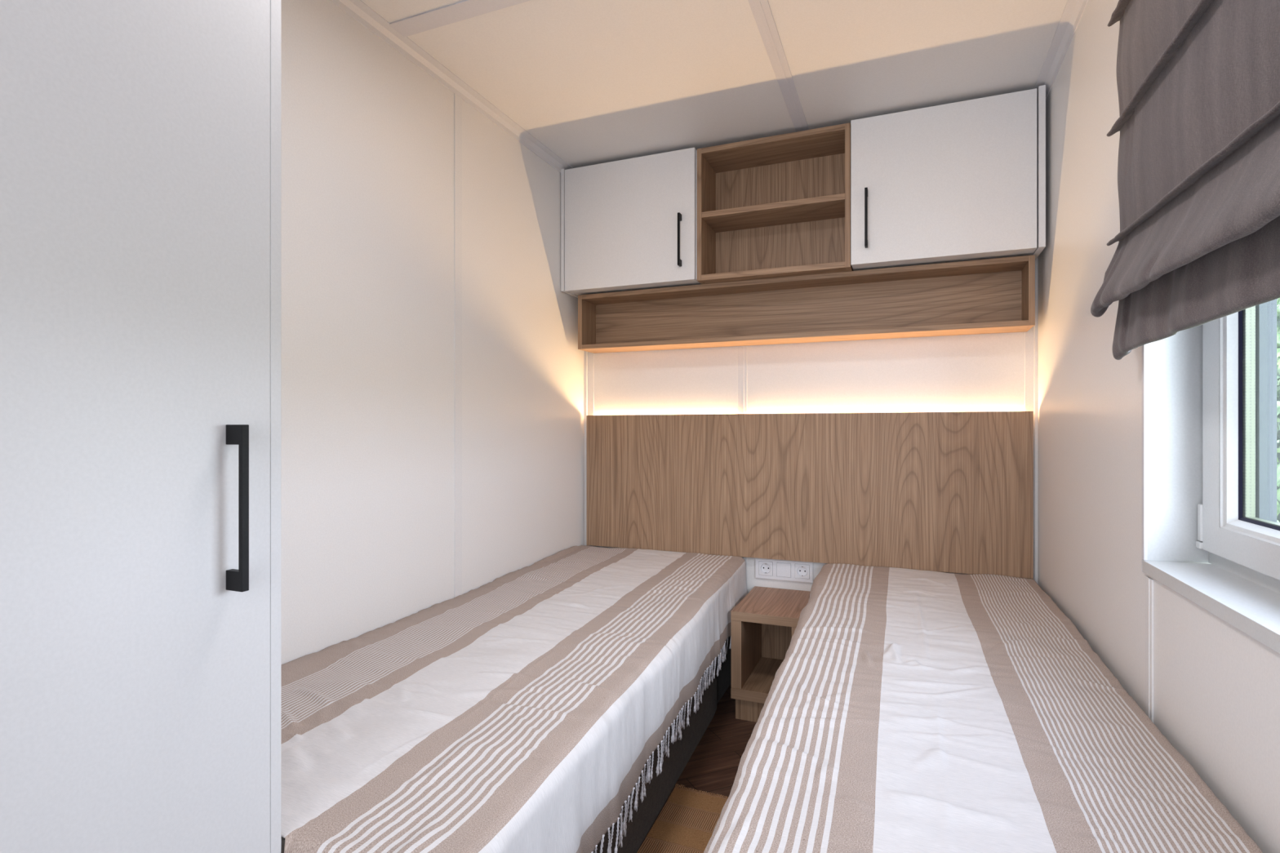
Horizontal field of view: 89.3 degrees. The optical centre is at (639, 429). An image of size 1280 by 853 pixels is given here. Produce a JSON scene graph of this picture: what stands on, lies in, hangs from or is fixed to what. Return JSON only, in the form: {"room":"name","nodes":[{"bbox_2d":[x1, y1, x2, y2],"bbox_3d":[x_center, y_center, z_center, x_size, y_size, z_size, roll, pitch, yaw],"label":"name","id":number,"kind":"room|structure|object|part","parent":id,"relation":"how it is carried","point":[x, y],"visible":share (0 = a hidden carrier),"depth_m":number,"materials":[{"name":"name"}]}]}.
{"room":"mobile home bedroom","nodes":[
{"label":"mobile home bedroom","id":0,"kind":"room"},
{"bbox_2d":[281,0,584,664],"bbox_3d":[-1.136,-0.045,0.829,0.100,2.090,4.675,0,0,22],"label":"wall","id":1,"kind":"structure","parent":0,"point":[368,135],"depth_m":1.82,"materials":[{"name":"white paint"}]},
{"bbox_2d":[329,0,573,173],"bbox_3d":[-0.826,-1.075,1.405,0.038,0.030,3.175,0,0,22],"label":"trim","id":2,"kind":"structure","parent":1,"relation":"attached to","point":[358,10],"depth_m":1.97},
{"bbox_2d":[454,93,462,597],"bbox_3d":[-0.578,-0.031,2.058,0.002,2.062,0.036,0,0,22],"label":"trim","id":3,"kind":"structure","parent":1,"relation":"attached to","point":[458,100],"depth_m":2.06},
{"bbox_2d":[584,351,587,546],"bbox_3d":[-0.239,-0.045,2.872,0.012,2.090,0.014,0,0,22],"label":"trim","id":4,"kind":"structure","parent":1,"relation":"attached to","point":[585,352],"depth_m":2.87,"materials":[{"name":"white plastic"}]},
{"bbox_2d":[636,684,756,852],"bbox_3d":[-0.268,1.025,0.474,1.975,0.050,4.675,0,0,22],"label":"floor","id":5,"kind":"structure","parent":0,"point":[713,766],"depth_m":2.00,"materials":[{"name":"brown wood"}]},
{"bbox_2d":[0,0,281,852],"bbox_3d":[-0.931,-0.037,0.402,0.594,2.075,1.158,0,0,22],"label":"wardrobe","id":6,"kind":"object","parent":5,"relation":"on","point":[140,140],"visible":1,"depth_m":0.68,"materials":[{"name":"white laminate"}]},
{"bbox_3d":[-0.476,0.092,0.766,0.028,0.196,0.009,0,0,22],"label":"handle","id":7,"kind":"part","parent":6,"relation":"part of","materials":[{"name":"black metal"}]},
{"bbox_3d":[-0.728,-0.037,0.936,0.566,2.075,0.015,0,0,22],"label":"panel","id":8,"kind":"part","parent":6,"relation":"part of","materials":[{"name":"white laminate"}]},
{"bbox_2d":[281,636,731,852],"bbox_3d":[-0.241,0.760,1.799,0.809,0.480,1.912,0,0,22],"label":"bed","id":9,"kind":"object","parent":5,"relation":"on","point":[660,788],"visible":0.02,"depth_m":1.78,"materials":[{"name":"grey fabric"}]},
{"bbox_3d":[-0.242,0.595,1.797,0.809,0.150,1.908,0,0,22],"label":"mattress","id":10,"kind":"part","parent":9,"relation":"part of","materials":[{"name":"grey fabric"}]},
{"bbox_2d":[281,545,746,852],"bbox_3d":[-0.236,0.650,1.780,0.838,0.313,1.945,0,0,22],"label":"striped throw","id":11,"kind":"object","parent":9,"relation":"on","point":[522,711],"visible":0.83,"depth_m":1.28,"materials":[{"name":"fabric"}]},
{"bbox_2d":[636,783,728,852],"bbox_3d":[0.009,0.994,1.116,0.360,0.011,1.373,0,0,22],"label":"rug","id":12,"kind":"object","parent":5,"relation":"on","point":[687,821],"visible":0.45,"depth_m":1.63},
{"bbox_2d":[730,586,810,722],"bbox_3d":[0.499,0.813,2.368,0.242,0.374,0.386,0,0,22],"label":"nightstand","id":13,"kind":"object","parent":5,"relation":"on","point":[764,623],"visible":0.58,"depth_m":2.30,"materials":[{"name":"brown wood"}]},
{"bbox_3d":[0.404,0.774,2.407,0.036,0.234,0.384,0,0,22],"label":"panel","id":14,"kind":"part","parent":13,"relation":"part of","materials":[{"name":"brown wood"}]},
{"bbox_3d":[0.499,0.909,2.368,0.242,0.036,0.385,0,0,22],"label":"panel","id":15,"kind":"part","parent":13,"relation":"part of","materials":[{"name":"brown wood"}]},
{"bbox_3d":[0.499,0.641,2.368,0.242,0.031,0.385,0,0,22],"label":"panel","id":16,"kind":"part","parent":13,"relation":"part of","materials":[{"name":"brown wood"}]},
{"bbox_3d":[0.558,0.774,2.512,0.170,0.234,0.012,0,0,22],"label":"panel","id":17,"kind":"part","parent":13,"relation":"part of","materials":[{"name":"brown wood"}]},
{"bbox_3d":[0.594,0.774,2.329,0.036,0.234,0.384,0,0,22],"label":"panel","id":18,"kind":"part","parent":13,"relation":"part of","materials":[{"name":"brown wood"}]},
{"bbox_3d":[0.633,0.759,1.386,0.694,0.483,2.008,0,0,22],"label":"bed","id":19,"kind":"object","parent":5,"relation":"on","visible":0},
{"bbox_2d":[703,563,1262,852],"bbox_3d":[0.617,0.649,1.387,0.712,0.304,2.025,0,0,22],"label":"striped throw","id":20,"kind":"object","parent":19,"relation":"on","point":[904,710],"visible":1,"depth_m":1.07,"materials":[{"name":"fabric"}]},
{"bbox_2d":[361,0,1067,168],"bbox_3d":[-0.268,-1.130,0.474,1.975,0.080,4.675,0,0,22],"label":"ceiling","id":21,"kind":"structure","parent":0,"point":[594,82],"depth_m":1.91,"materials":[{"name":"white paint"}]},
{"bbox_2d":[388,0,530,36],"bbox_3d":[0.109,-1.089,1.448,1.735,0.004,0.060,0,0,22],"label":"trim","id":22,"kind":"structure","parent":21,"relation":"attached to","point":[465,9],"depth_m":1.70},
{"bbox_2d":[747,0,808,132],"bbox_3d":[0.435,-1.089,1.976,0.046,0.004,1.163,0,0,22],"label":"trim","id":23,"kind":"structure","parent":21,"relation":"attached to","point":[765,4],"depth_m":1.90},
{"bbox_2d":[593,332,1024,594],"bbox_3d":[0.580,-0.045,2.599,1.735,2.090,0.100,0,0,22],"label":"wall","id":24,"kind":"structure","parent":0,"point":[978,372],"depth_m":2.50,"materials":[{"name":"white paint"}]},
{"bbox_2d":[587,351,593,546],"bbox_3d":[-0.224,-0.045,2.872,0.041,2.090,0.004,0,0,22],"label":"trim","id":25,"kind":"structure","parent":24,"relation":"attached to","point":[590,355],"depth_m":2.87,"materials":[{"name":"white plastic"}]},
{"bbox_2d":[560,146,701,297],"bbox_3d":[-0.019,-0.823,2.653,0.580,0.504,0.252,0,0,22],"label":"upper cabinet","id":26,"kind":"object","parent":24,"relation":"attached to","point":[629,224],"visible":0.93,"depth_m":2.56,"materials":[{"name":"white laminate"}]},
{"bbox_3d":[-0.277,-0.823,2.771,0.014,0.504,0.228,0,0,22],"label":"panel","id":27,"kind":"part","parent":26,"relation":"part of","materials":[{"name":"white laminate"}]},
{"bbox_3d":[0.151,-0.723,2.462,0.009,0.198,0.028,0,0,22],"label":"handle","id":28,"kind":"part","parent":26,"relation":"part of","materials":[{"name":"black metal"}]},
{"bbox_2d":[737,346,746,585],"bbox_3d":[0.413,-0.045,2.611,0.037,2.090,0.003,0,0,22],"label":"trim","id":29,"kind":"structure","parent":24,"relation":"attached to","point":[739,347],"depth_m":2.61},
{"bbox_2d":[697,122,853,284],"bbox_3d":[0.514,-0.817,2.454,0.556,0.501,0.215,0,0,22],"label":"open shelf unit","id":30,"kind":"object","parent":24,"relation":"attached to","point":[779,206],"visible":0.78,"depth_m":2.49,"materials":[{"name":"brown wood"}]},
{"bbox_3d":[0.265,-0.817,2.555,0.018,0.501,0.215,0,0,22],"label":"panel","id":31,"kind":"part","parent":30,"relation":"part of","materials":[{"name":"brown wood"}]},
{"bbox_3d":[0.514,-1.057,2.454,0.520,0.020,0.215,0,0,22],"label":"panel","id":32,"kind":"part","parent":30,"relation":"part of","materials":[{"name":"brown wood"}]},
{"bbox_3d":[0.512,-0.815,2.449,0.520,0.021,0.201,0,0,22],"label":"shelf","id":33,"kind":"part","parent":30,"relation":"part of","materials":[{"name":"brown wood"}]},
{"bbox_3d":[0.514,-0.577,2.454,0.520,0.021,0.215,0,0,22],"label":"panel","id":34,"kind":"part","parent":30,"relation":"part of","materials":[{"name":"brown wood"}]},
{"bbox_3d":[0.552,-0.817,2.548,0.520,0.460,0.012,0,0,22],"label":"panel","id":35,"kind":"part","parent":30,"relation":"part of","materials":[{"name":"brown wood"}]},
{"bbox_3d":[0.763,-0.817,2.352,0.018,0.501,0.215,0,0,22],"label":"panel","id":36,"kind":"part","parent":30,"relation":"part of","materials":[{"name":"brown wood"}]},
{"bbox_2d":[755,558,813,582],"bbox_3d":[0.567,0.550,2.543,0.219,0.079,0.012,0,0,22],"label":"socket plate","id":37,"kind":"object","parent":24,"relation":"attached to","point":[772,569],"visible":0.98,"depth_m":2.54,"materials":[{"name":"white plastic"}]},
{"bbox_2d":[759,560,773,576],"bbox_3d":[0.500,0.550,2.571,0.054,0.054,0.010,0,0,22],"label":"socket","id":38,"kind":"object","parent":37,"relation":"attached to","point":[766,567],"depth_m":2.57,"materials":[{"name":"white plastic"}]},
{"bbox_2d":[795,564,809,578],"bbox_3d":[0.631,0.550,2.517,0.054,0.054,0.010,0,0,22],"label":"socket","id":39,"kind":"object","parent":37,"relation":"attached to","point":[802,571],"depth_m":2.52,"materials":[{"name":"white plastic"}]},
{"bbox_2d":[577,254,1035,353],"bbox_3d":[0.537,-0.452,2.478,1.661,0.228,0.153,0,0,22],"label":"box shelf","id":40,"kind":"object","parent":24,"relation":"attached to","point":[997,295],"visible":1,"depth_m":2.44,"materials":[{"name":"brown wood"}]},
{"bbox_3d":[-0.224,-0.452,2.789,0.018,0.228,0.153,0,0,22],"label":"panel","id":41,"kind":"part","parent":40,"relation":"part of","materials":[{"name":"brown wood"}]},
{"bbox_3d":[0.537,-0.556,2.478,1.625,0.018,0.153,0,0,22],"label":"panel","id":42,"kind":"part","parent":40,"relation":"part of","materials":[{"name":"brown wood"}]},
{"bbox_3d":[0.537,-0.347,2.478,1.625,0.018,0.153,0,0,22],"label":"panel","id":43,"kind":"part","parent":40,"relation":"part of","materials":[{"name":"brown wood"}]},
{"bbox_3d":[0.562,-0.452,2.540,1.625,0.192,0.018,0,0,22],"label":"panel","id":44,"kind":"part","parent":40,"relation":"part of","materials":[{"name":"brown wood"}]},
{"bbox_3d":[1.297,-0.452,2.167,0.018,0.228,0.153,0,0,22],"label":"panel","id":45,"kind":"part","parent":40,"relation":"part of","materials":[{"name":"brown wood"}]},
{"bbox_2d":[586,411,1033,578],"bbox_3d":[0.552,0.221,2.521,1.691,0.568,0.018,0,0,22],"label":"headboard","id":46,"kind":"object","parent":24,"relation":"attached to","point":[952,492],"visible":1,"depth_m":2.45,"materials":[{"name":"brown wood"}]},
{"bbox_2d":[850,84,1045,271],"bbox_3d":[1.035,-0.823,2.222,0.579,0.504,0.252,0,0,22],"label":"upper cabinet","id":47,"kind":"object","parent":24,"relation":"attached to","point":[965,180],"visible":0.88,"depth_m":2.12,"materials":[{"name":"white laminate"}]},
{"bbox_3d":[0.772,-0.723,2.208,0.009,0.198,0.028,0,0,22],"label":"handle","id":48,"kind":"part","parent":47,"relation":"part of","materials":[{"name":"black metal"}]},
{"bbox_3d":[1.299,-0.823,2.127,0.018,0.504,0.228,0,0,22],"label":"panel","id":49,"kind":"part","parent":47,"relation":"part of","materials":[{"name":"white laminate"}]},
{"bbox_2d":[1024,325,1034,579],"bbox_3d":[1.346,-0.045,2.229,0.037,2.090,0.004,0,0,22],"label":"trim","id":50,"kind":"structure","parent":24,"relation":"attached to","point":[1029,335],"depth_m":2.23,"materials":[{"name":"white plastic"}]},
{"bbox_2d":[1037,0,1279,852],"bbox_3d":[0.581,-0.045,0.127,0.140,2.090,4.675,0,0,22],"label":"wall","id":51,"kind":"structure","parent":0,"point":[1216,687],"depth_m":1.46,"materials":[{"name":"white paint"}]},
{"bbox_2d":[1034,257,1037,583],"bbox_3d":[1.357,-0.045,2.220,0.010,2.090,0.014,0,0,22],"label":"trim","id":52,"kind":"structure","parent":51,"relation":"attached to","point":[1036,260],"depth_m":2.21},
{"bbox_2d":[1034,0,1088,100],"bbox_3d":[0.745,-1.075,0.762,0.038,0.030,3.175,0,0,22],"label":"trim","id":53,"kind":"structure","parent":51,"relation":"attached to","point":[1073,11],"depth_m":1.80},
{"bbox_2d":[1145,575,1153,723],"bbox_3d":[0.942,0.637,1.198,0.003,0.726,0.036,0,0,22],"label":"trim","id":54,"kind":"structure","parent":51,"relation":"attached to","point":[1151,581],"depth_m":1.18,"materials":[{"name":"white plastic"}]},
{"bbox_2d":[1090,0,1279,359],"bbox_3d":[0.734,-0.610,0.811,0.092,0.950,0.957,0,0,22],"label":"blind","id":55,"kind":"object","parent":51,"relation":"attached to","point":[1197,122],"visible":1,"depth_m":0.90,"materials":[{"name":"grey fabric"}]},
{"bbox_2d":[1142,298,1279,653],"bbox_3d":[0.864,-0.349,0.821,0.150,1.234,0.854,0,0,22],"label":"window","id":56,"kind":"structure","parent":51,"relation":"in","point":[1209,389],"depth_m":1.11,"materials":[{"name":"white plastic"}]},
{"bbox_3d":[0.949,-0.349,1.217,0.006,1.234,0.012,0,0,22],"label":"casing","id":57,"kind":"part","parent":56,"relation":"part of","materials":[{"name":"white plastic"}]},
{"bbox_3d":[0.858,0.257,0.810,0.146,0.023,0.829,0,0,22],"label":"sill","id":58,"kind":"part","parent":56,"relation":"part of","materials":[{"name":"white plastic"}]},
{"bbox_3d":[0.898,-0.356,0.802,0.055,1.147,0.784,0,0,22],"label":"sash","id":59,"kind":"part","parent":56,"relation":"part of","materials":[{"name":"white plastic"}]},
{"bbox_3d":[0.909,-0.357,0.799,0.042,1.205,0.847,0,0,22],"label":"frame","id":60,"kind":"part","parent":56,"relation":"part of","materials":[{"name":"white plastic"}]},
{"label":"outside","id":61,"kind":"structure","parent":0,"visible":0},
{"bbox_3d":[5.948,1.460,1.888,8.420,0.080,16.000,0,0,22],"label":"ground","id":62,"kind":"structure","parent":61,"visible":0},
{"bbox_2d":[1276,297,1279,522],"bbox_3d":[4.136,-0.044,3.765,1.195,2.950,3.826,0,0,22],"label":"hedge","id":63,"kind":"object","parent":62,"relation":"on","point":[1278,299],"visible":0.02,"depth_m":3.92,"materials":[{"name":"green plant"}]}
]}

